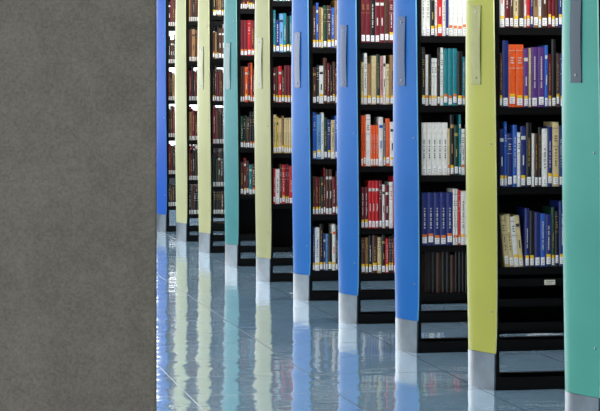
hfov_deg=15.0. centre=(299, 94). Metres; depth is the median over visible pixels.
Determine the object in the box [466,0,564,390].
bookcase
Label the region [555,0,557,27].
book
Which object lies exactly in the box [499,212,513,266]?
book
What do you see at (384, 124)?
book
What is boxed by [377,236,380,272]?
book
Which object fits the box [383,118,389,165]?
book
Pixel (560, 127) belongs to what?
book
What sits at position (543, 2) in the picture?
book
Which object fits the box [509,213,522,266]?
book
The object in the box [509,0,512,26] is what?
book
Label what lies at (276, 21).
book
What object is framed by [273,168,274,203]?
book
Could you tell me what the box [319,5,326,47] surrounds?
book
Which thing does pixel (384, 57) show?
book
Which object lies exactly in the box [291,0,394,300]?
bookcase
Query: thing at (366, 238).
book
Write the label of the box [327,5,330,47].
book
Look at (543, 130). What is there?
book
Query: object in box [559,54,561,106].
book
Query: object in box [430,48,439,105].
book
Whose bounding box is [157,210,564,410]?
floor
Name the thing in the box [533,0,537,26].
book
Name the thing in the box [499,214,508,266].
book
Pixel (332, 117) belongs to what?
book
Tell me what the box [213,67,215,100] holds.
book
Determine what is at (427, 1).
book
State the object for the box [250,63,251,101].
book
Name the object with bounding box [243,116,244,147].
book
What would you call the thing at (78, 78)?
wall
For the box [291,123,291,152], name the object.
book
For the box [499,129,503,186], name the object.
book
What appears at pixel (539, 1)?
book
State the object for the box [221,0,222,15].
book
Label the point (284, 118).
book
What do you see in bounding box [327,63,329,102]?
book
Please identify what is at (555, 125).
book
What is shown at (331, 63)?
book
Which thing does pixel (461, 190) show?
book
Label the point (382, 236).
book
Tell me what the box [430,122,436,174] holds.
book
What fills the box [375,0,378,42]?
book
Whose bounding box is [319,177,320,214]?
book
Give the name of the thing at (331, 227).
book
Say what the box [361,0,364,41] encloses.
book
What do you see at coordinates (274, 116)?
book
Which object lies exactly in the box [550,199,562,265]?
book
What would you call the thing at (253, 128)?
book
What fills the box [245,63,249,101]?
book
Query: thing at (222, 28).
book
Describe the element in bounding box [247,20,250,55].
book
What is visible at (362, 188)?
book
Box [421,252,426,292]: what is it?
book
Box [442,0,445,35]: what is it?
book
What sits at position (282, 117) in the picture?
book
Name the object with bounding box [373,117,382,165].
book
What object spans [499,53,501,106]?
book
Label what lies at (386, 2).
book
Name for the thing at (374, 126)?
book
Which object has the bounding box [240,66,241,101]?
book
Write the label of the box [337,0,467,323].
bookcase
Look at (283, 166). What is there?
book
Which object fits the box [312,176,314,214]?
book
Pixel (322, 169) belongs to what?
book
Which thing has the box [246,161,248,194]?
book
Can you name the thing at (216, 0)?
book
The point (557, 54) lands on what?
book
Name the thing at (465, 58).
book
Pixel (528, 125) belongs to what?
book
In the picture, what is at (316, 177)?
book
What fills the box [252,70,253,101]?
book
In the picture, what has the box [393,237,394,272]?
book
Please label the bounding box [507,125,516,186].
book
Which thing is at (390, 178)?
book
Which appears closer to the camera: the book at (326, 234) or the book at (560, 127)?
the book at (560, 127)
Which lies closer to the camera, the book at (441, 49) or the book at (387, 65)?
the book at (441, 49)
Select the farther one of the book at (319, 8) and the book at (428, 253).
the book at (319, 8)
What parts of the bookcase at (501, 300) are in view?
panel, kick plate, plate, shelf, shelf, shelf, shelf, shelf, shelf, shelf, rail, panel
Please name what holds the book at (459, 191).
in the bookcase at (408, 112)
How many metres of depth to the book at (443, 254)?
10.65 m
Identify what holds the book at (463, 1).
in the bookcase at (408, 112)
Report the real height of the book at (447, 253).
0.193 m
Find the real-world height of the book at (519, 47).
0.255 m
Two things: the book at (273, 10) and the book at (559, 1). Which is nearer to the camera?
the book at (559, 1)
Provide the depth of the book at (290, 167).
14.62 m
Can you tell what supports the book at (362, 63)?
in the bookcase at (351, 175)
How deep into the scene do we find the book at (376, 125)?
11.94 m
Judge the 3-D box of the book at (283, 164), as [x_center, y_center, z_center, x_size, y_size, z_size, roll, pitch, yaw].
[-0.100,0.572,14.682,0.011,0.254,0.134,0,0,-10]
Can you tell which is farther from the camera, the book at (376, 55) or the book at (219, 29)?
the book at (219, 29)
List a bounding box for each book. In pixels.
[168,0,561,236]
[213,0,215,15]
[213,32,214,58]
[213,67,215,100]
[213,70,213,100]
[214,26,217,58]
[215,32,216,58]
[216,0,217,15]
[216,72,218,100]
[218,0,220,15]
[218,28,221,58]
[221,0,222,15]
[222,28,223,58]
[240,20,243,55]
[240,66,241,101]
[240,116,242,147]
[240,161,242,194]
[241,157,245,194]
[242,66,244,101]
[243,115,246,147]
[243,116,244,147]
[244,20,246,55]
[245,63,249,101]
[245,67,247,101]
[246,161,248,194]
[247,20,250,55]
[247,112,251,147]
[247,117,248,147]
[249,164,251,194]
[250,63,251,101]
[251,20,253,55]
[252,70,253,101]
[252,112,254,147]
[252,164,254,194]
[254,20,254,55]
[273,10,274,51]
[273,67,277,102]
[273,68,274,102]
[273,115,275,152]
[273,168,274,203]
[275,20,278,51]
[275,66,281,102]
[275,168,279,203]
[276,14,282,51]
[276,117,277,152]
[276,164,281,203]
[278,116,283,152]
[278,118,281,152]
[282,13,285,51]
[282,65,286,102]
[282,70,283,102]
[282,164,284,203]
[283,164,286,203]
[284,118,285,152]
[286,16,288,51]
[286,118,287,152]
[287,65,289,102]
[287,164,288,203]
[288,118,290,152]
[289,16,291,51]
[289,165,291,203]
[290,65,291,102]
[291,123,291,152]
[312,3,317,47]
[312,5,315,47]
[312,67,315,102]
[312,112,315,158]
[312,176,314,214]
[312,226,314,270]
[313,65,318,102]
[315,176,318,214]
[315,223,322,270]
[315,226,318,270]
[316,114,320,158]
[317,112,323,158]
[317,176,322,214]
[318,7,320,47]
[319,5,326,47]
[319,58,326,102]
[319,66,322,102]
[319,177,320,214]
[320,167,324,214]
[321,8,322,47]
[323,233,325,270]
[324,117,326,158]
[325,169,328,214]
[326,233,331,269]
[326,234,327,270]
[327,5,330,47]
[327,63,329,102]
[327,119,330,158]
[328,62,334,102]
[328,223,335,269]
[329,169,331,214]
[330,0,336,47]
[330,65,331,102]
[331,7,333,47]
[331,116,336,158]
[331,120,334,158]
[332,171,337,214]
[332,176,335,214]
[335,68,336,102]
[336,231,337,269]
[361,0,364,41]
[361,53,366,103]
[361,62,363,103]
[361,114,369,165]
[361,115,362,165]
[361,186,367,227]
[361,187,363,227]
[361,236,364,272]
[362,236,367,272]
[363,115,365,165]
[363,234,371,272]
[364,180,371,227]
[365,0,369,42]
[367,56,375,103]
[367,64,370,103]
[368,234,376,272]
[370,0,374,42]
[370,125,372,165]
[370,180,374,227]
[371,54,379,103]
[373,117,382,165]
[373,125,375,165]
[374,180,378,227]
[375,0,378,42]
[376,125,377,165]
[377,234,384,272]
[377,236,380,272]
[378,180,381,227]
[379,0,383,42]
[380,56,382,103]
[382,184,384,227]
[383,56,385,103]
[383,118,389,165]
[383,123,385,165]
[384,0,388,42]
[384,181,392,227]
[385,55,392,103]
[385,185,388,227]
[385,235,390,272]
[385,237,388,272]
[386,64,389,103]
[388,176,393,227]
[388,235,392,272]
[389,0,392,42]
[390,122,392,165]
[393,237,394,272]
[421,0,425,35]
[421,47,424,105]
[421,122,425,174]
[421,192,426,244]
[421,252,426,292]
[421,253,422,292]
[424,122,431,174]
[425,55,427,105]
[426,0,429,35]
[427,191,433,244]
[427,252,430,292]
[428,54,430,105]
[430,0,433,35]
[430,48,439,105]
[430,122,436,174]
[431,58,433,105]
[431,252,435,292]
[433,191,439,244]
[434,0,436,35]
[434,58,436,105]
[434,191,445,244]
[435,122,441,174]
[436,252,440,292]
[437,0,441,35]
[440,48,442,105]
[441,122,446,174]
[441,252,445,292]
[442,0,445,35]
[443,48,447,105]
[444,115,453,174]
[446,0,447,35]
[446,191,452,244]
[446,252,449,291]
[447,128,449,174]
[447,188,454,244]
[448,0,452,35]
[448,48,451,105]
[450,252,457,291]
[450,254,453,291]
[451,114,460,174]
[452,48,456,105]
[452,188,457,244]
[453,0,456,35]
[454,125,457,174]
[457,0,461,35]
[457,51,461,105]
[458,190,460,244]
[458,252,460,291]
[461,125,465,174]
[461,129,464,174]
[461,190,466,244]
[461,191,464,244]
[461,252,464,291]
[462,0,465,35]
[462,57,464,105]
[465,58,465,105]
[465,252,466,291]
[499,0,503,26]
[499,40,507,106]
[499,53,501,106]
[499,121,506,186]
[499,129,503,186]
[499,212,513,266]
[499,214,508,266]
[504,0,508,26]
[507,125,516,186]
[507,133,511,186]
[508,44,515,106]
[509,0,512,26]
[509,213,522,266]
[509,215,518,266]
[513,0,517,26]
[516,44,522,106]
[516,207,528,266]
[517,126,525,186]
[517,132,519,186]
[518,0,523,26]
[518,122,530,186]
[523,48,527,106]
[524,0,525,26]
[526,0,529,26]
[527,47,537,106]
[528,48,530,106]
[529,210,533,266]
[530,0,532,26]
[531,127,540,186]
[531,133,533,186]
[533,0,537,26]
[534,133,537,186]
[534,211,539,266]
[536,45,547,106]
[538,0,540,26]
[538,47,543,106]
[539,126,551,186]
[540,213,544,266]
[541,0,546,26]
[541,128,546,186]
[542,206,554,265]
[543,39,555,106]
[543,122,558,185]
[545,213,550,266]
[547,0,550,27]
[548,54,550,106]
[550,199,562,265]
[551,0,554,27]
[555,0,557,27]
[555,211,558,265]
[556,53,558,106]
[558,0,561,27]
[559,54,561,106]
[559,126,561,185]
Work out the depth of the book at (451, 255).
10.66 m
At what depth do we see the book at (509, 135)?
9.25 m
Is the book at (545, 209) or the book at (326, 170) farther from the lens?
the book at (326, 170)
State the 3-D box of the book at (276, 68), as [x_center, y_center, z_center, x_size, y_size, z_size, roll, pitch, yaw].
[-0.160,-0.064,14.671,0.017,0.228,0.130,0,0,-10]
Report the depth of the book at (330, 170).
13.29 m
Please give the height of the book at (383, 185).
0.229 m
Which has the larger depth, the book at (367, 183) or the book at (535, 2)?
the book at (367, 183)
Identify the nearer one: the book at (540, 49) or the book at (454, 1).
the book at (540, 49)
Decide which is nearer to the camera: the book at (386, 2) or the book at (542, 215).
the book at (542, 215)
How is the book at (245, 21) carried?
in the bookcase at (240, 216)
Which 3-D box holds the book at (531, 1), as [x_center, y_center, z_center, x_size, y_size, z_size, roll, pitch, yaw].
[0.932,-0.411,9.332,0.012,0.274,0.140,0,0,-10]
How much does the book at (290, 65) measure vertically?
0.240 m
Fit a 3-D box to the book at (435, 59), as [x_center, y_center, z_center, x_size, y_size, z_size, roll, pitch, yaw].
[0.621,-0.061,10.657,0.013,0.221,0.132,0,0,-10]
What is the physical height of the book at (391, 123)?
0.232 m
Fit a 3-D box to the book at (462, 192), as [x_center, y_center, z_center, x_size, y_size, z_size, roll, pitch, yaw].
[0.749,0.574,10.683,0.020,0.250,0.141,0,0,-10]
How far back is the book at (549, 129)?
9.28 m
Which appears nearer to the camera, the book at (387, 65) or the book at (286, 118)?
the book at (387, 65)
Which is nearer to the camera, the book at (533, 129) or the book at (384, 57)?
the book at (533, 129)
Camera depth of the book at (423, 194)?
10.58 m
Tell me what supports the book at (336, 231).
in the bookcase at (304, 56)
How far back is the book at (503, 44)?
9.24 m
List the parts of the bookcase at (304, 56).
panel, kick plate, plate, shelf, shelf, shelf, shelf, shelf, panel, rail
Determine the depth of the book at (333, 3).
13.29 m
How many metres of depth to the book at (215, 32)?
17.29 m
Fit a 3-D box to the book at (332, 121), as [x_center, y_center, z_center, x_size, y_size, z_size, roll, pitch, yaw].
[0.180,0.260,13.351,0.023,0.227,0.143,0,0,-10]
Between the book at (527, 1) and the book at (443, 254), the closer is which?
the book at (527, 1)
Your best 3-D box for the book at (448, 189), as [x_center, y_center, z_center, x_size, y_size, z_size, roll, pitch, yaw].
[0.709,0.569,10.669,0.011,0.261,0.130,0,0,-10]
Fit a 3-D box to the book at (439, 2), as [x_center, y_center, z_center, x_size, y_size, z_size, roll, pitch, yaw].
[0.639,-0.405,10.665,0.023,0.260,0.145,0,0,-10]
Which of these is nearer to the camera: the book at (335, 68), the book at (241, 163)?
the book at (335, 68)
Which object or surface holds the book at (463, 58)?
in the bookcase at (408, 112)
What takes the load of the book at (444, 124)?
in the bookcase at (408, 112)
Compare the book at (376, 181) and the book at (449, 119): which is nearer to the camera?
the book at (449, 119)
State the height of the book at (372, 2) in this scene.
0.250 m
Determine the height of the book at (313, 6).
0.247 m
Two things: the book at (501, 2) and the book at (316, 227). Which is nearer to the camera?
the book at (501, 2)
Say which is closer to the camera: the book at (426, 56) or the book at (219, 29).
the book at (426, 56)
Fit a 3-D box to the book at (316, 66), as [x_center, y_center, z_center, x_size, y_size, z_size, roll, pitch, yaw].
[0.093,-0.063,13.329,0.014,0.225,0.129,0,0,-10]
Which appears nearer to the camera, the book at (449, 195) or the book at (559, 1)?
the book at (559, 1)
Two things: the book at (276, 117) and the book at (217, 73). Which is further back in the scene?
the book at (217, 73)
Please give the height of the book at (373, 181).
0.250 m
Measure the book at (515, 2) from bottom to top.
0.210 m
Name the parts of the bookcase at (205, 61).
panel, kick plate, plate, shelf, shelf, shelf, shelf, shelf, shelf, rail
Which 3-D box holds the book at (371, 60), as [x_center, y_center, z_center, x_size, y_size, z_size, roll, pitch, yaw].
[0.376,-0.078,12.004,0.025,0.255,0.145,0,0,-10]
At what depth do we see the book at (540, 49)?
9.27 m
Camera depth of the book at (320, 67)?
13.27 m
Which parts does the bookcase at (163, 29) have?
kick plate, panel, plate, upright post, shelf, shelf, shelf, shelf, shelf, shelf, rail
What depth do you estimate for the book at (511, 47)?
9.25 m
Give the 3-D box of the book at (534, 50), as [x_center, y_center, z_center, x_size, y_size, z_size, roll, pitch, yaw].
[0.946,-0.073,9.326,0.026,0.244,0.124,0,0,-10]
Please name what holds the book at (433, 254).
in the bookcase at (408, 112)
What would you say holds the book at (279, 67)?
in the bookcase at (274, 222)
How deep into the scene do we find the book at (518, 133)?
9.25 m
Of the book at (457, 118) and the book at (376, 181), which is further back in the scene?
the book at (376, 181)
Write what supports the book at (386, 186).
in the bookcase at (351, 175)
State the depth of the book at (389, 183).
11.95 m
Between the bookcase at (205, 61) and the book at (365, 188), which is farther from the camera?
the bookcase at (205, 61)
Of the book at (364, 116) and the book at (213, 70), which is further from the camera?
the book at (213, 70)
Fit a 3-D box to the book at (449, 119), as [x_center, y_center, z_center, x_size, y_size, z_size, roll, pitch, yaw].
[0.698,0.233,10.670,0.018,0.281,0.130,0,0,-10]
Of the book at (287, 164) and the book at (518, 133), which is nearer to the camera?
the book at (518, 133)
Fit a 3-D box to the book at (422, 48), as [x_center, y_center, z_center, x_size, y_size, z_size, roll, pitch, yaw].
[0.564,-0.086,10.641,0.018,0.272,0.127,0,0,-10]
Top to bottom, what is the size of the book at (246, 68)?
0.247 m
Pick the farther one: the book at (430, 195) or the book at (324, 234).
the book at (324, 234)
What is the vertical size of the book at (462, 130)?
0.216 m
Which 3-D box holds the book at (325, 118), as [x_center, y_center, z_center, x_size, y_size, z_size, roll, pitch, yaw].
[0.138,0.252,13.343,0.020,0.243,0.140,0,0,-10]
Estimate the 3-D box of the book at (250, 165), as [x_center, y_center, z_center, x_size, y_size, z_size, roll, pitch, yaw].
[-0.359,0.594,16.023,0.020,0.212,0.139,0,0,-10]
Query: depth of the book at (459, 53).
10.61 m
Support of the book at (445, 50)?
in the bookcase at (408, 112)
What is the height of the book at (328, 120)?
0.231 m
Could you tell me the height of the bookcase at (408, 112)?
2.250 m
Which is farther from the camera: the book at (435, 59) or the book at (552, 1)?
the book at (435, 59)
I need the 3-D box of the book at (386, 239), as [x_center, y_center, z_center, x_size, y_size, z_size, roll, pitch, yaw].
[0.446,0.843,12.012,0.016,0.183,0.140,0,0,-10]
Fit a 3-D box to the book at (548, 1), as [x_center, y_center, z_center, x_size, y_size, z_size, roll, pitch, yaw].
[1.008,-0.409,9.336,0.014,0.269,0.124,0,0,-10]
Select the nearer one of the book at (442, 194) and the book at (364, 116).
the book at (442, 194)
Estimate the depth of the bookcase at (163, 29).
19.99 m
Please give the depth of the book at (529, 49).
9.27 m
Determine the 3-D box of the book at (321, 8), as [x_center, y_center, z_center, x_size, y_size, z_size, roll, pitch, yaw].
[0.118,-0.391,13.332,0.012,0.234,0.124,0,0,-10]
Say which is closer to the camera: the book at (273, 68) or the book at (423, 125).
the book at (423, 125)
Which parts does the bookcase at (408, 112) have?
panel, kick plate, plate, shelf, shelf, shelf, shelf, shelf, panel, rail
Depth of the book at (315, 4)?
13.27 m
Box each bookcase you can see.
[157,0,224,231]
[175,0,255,241]
[197,0,255,252]
[224,0,292,265]
[254,0,338,281]
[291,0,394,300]
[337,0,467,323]
[393,0,563,352]
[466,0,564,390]
[562,0,599,410]
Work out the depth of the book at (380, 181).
11.94 m
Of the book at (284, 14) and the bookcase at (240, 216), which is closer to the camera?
the book at (284, 14)
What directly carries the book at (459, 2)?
in the bookcase at (408, 112)
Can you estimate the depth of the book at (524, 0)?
9.26 m
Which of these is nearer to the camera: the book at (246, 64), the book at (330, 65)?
the book at (330, 65)
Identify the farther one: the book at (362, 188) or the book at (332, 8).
the book at (332, 8)
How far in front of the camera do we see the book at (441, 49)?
10.60 m
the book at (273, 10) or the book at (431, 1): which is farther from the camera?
the book at (273, 10)
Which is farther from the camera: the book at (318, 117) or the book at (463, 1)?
the book at (318, 117)
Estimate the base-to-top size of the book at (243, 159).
0.259 m
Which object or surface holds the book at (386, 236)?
in the bookcase at (351, 175)
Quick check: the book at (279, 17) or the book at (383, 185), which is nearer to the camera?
the book at (383, 185)
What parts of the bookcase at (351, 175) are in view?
panel, kick plate, plate, shelf, shelf, shelf, shelf, shelf, panel, rail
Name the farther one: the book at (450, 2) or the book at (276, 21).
the book at (276, 21)
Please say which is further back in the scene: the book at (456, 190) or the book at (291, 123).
the book at (291, 123)
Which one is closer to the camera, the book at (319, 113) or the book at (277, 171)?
the book at (319, 113)
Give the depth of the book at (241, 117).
15.95 m
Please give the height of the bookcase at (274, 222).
2.250 m
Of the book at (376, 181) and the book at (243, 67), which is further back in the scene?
the book at (243, 67)
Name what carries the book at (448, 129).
in the bookcase at (408, 112)
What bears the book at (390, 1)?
in the bookcase at (351, 175)
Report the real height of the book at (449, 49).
0.267 m
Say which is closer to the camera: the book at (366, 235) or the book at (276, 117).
the book at (366, 235)
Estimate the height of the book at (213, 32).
0.203 m
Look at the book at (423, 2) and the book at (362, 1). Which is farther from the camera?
the book at (362, 1)
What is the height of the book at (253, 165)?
0.213 m
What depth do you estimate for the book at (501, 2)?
9.24 m
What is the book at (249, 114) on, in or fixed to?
in the bookcase at (240, 216)
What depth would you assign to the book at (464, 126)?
10.62 m
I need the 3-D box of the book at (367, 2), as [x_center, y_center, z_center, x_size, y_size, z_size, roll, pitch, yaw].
[0.345,-0.400,11.992,0.024,0.250,0.134,0,0,-10]
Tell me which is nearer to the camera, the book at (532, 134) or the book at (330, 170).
the book at (532, 134)
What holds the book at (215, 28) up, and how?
in the bookcase at (205, 61)
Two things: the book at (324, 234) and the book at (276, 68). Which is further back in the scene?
the book at (276, 68)
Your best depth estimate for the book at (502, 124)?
9.25 m
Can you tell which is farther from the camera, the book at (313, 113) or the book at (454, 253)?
the book at (313, 113)
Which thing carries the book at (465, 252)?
in the bookcase at (408, 112)
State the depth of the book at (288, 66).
14.62 m
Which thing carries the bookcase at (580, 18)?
on the floor
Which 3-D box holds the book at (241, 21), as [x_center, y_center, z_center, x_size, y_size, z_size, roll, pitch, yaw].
[-0.417,-0.400,16.008,0.024,0.250,0.129,0,0,-10]
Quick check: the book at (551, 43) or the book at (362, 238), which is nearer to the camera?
the book at (551, 43)
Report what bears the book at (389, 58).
in the bookcase at (351, 175)
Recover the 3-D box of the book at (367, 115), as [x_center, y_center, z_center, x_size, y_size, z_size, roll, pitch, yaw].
[0.347,0.237,11.989,0.024,0.272,0.131,0,0,-10]
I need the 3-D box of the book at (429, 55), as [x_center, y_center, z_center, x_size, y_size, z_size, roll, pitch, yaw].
[0.594,-0.070,10.648,0.010,0.238,0.128,0,0,-10]
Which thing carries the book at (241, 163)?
in the bookcase at (240, 216)
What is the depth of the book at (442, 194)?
10.60 m
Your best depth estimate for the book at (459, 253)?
10.66 m
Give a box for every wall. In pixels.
[0,0,156,410]
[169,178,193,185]
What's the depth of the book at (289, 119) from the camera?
14.62 m
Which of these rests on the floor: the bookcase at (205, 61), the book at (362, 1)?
the bookcase at (205, 61)
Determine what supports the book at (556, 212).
in the bookcase at (501, 300)
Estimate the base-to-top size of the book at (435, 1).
0.244 m
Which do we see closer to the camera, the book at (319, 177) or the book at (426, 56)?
the book at (426, 56)
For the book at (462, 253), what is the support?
in the bookcase at (408, 112)
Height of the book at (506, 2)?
0.246 m
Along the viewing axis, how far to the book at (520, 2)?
9.26 m
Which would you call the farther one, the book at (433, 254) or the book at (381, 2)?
the book at (381, 2)
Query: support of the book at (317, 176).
in the bookcase at (304, 56)
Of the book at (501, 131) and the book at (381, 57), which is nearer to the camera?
the book at (501, 131)
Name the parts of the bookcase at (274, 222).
panel, kick plate, plate, shelf, shelf, shelf, shelf, shelf, shelf, panel, rail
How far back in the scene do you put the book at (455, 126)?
10.61 m
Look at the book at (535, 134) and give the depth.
9.27 m
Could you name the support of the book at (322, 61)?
in the bookcase at (304, 56)
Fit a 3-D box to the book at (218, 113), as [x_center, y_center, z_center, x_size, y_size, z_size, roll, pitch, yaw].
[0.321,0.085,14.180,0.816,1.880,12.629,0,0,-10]
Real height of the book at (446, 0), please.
0.209 m
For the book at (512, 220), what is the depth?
9.25 m
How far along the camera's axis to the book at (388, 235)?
11.95 m
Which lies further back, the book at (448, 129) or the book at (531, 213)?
the book at (448, 129)
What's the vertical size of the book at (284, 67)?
0.240 m
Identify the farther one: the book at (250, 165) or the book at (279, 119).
the book at (250, 165)
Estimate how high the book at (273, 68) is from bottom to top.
0.226 m
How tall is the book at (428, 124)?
0.245 m
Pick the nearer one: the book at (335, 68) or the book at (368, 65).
the book at (368, 65)
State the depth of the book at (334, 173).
13.29 m
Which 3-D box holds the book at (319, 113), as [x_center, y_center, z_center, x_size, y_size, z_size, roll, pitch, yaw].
[0.121,0.238,13.335,0.014,0.271,0.134,0,0,-10]
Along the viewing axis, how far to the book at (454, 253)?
10.66 m
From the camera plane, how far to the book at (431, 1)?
10.59 m
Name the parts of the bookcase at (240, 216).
kick plate, panel, plate, upright post, shelf, shelf, shelf, shelf, shelf, shelf, panel, rail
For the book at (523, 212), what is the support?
in the bookcase at (501, 300)
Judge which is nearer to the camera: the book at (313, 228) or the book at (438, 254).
the book at (438, 254)
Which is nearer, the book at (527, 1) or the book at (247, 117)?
the book at (527, 1)
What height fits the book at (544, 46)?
0.252 m
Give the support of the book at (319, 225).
in the bookcase at (304, 56)
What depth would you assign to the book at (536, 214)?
9.27 m
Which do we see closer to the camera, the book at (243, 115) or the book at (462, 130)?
the book at (462, 130)
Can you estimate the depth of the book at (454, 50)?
10.61 m
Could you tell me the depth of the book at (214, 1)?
17.28 m
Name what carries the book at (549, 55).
in the bookcase at (501, 300)
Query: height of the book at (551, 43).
0.277 m
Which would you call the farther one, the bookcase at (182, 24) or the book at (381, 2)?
the bookcase at (182, 24)
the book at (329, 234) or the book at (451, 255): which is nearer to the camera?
the book at (451, 255)
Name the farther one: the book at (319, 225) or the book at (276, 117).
the book at (276, 117)
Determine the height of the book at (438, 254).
0.187 m
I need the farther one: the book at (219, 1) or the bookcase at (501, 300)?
the book at (219, 1)
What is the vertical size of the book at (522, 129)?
0.246 m
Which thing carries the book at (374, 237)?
in the bookcase at (351, 175)
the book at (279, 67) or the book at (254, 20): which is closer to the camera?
the book at (279, 67)
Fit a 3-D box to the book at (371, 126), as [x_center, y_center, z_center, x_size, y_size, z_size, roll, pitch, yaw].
[0.365,0.266,12.002,0.013,0.215,0.145,0,0,-10]
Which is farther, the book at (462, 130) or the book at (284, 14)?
the book at (284, 14)
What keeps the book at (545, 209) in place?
in the bookcase at (501, 300)
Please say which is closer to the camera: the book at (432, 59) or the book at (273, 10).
the book at (432, 59)
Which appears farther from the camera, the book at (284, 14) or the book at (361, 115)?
the book at (284, 14)
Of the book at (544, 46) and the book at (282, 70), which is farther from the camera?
the book at (282, 70)
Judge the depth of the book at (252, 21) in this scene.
15.96 m
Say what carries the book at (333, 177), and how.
in the bookcase at (304, 56)
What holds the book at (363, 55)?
in the bookcase at (351, 175)
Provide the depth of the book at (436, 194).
10.59 m
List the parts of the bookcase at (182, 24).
panel, kick plate, plate, upright post, shelf, shelf, shelf, shelf, shelf, shelf, rail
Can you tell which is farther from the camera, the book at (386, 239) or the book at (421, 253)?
the book at (386, 239)
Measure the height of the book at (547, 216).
0.212 m
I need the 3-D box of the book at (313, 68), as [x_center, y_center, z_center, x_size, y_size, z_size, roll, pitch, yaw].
[0.074,-0.056,13.325,0.022,0.210,0.128,0,0,-10]
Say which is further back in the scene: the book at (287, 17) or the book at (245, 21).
the book at (245, 21)
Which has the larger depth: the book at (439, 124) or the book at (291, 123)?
the book at (291, 123)
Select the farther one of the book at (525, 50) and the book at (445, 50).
the book at (445, 50)
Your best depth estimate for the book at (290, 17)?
14.63 m
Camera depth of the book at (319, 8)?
13.27 m
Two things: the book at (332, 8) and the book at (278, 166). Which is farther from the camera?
the book at (278, 166)

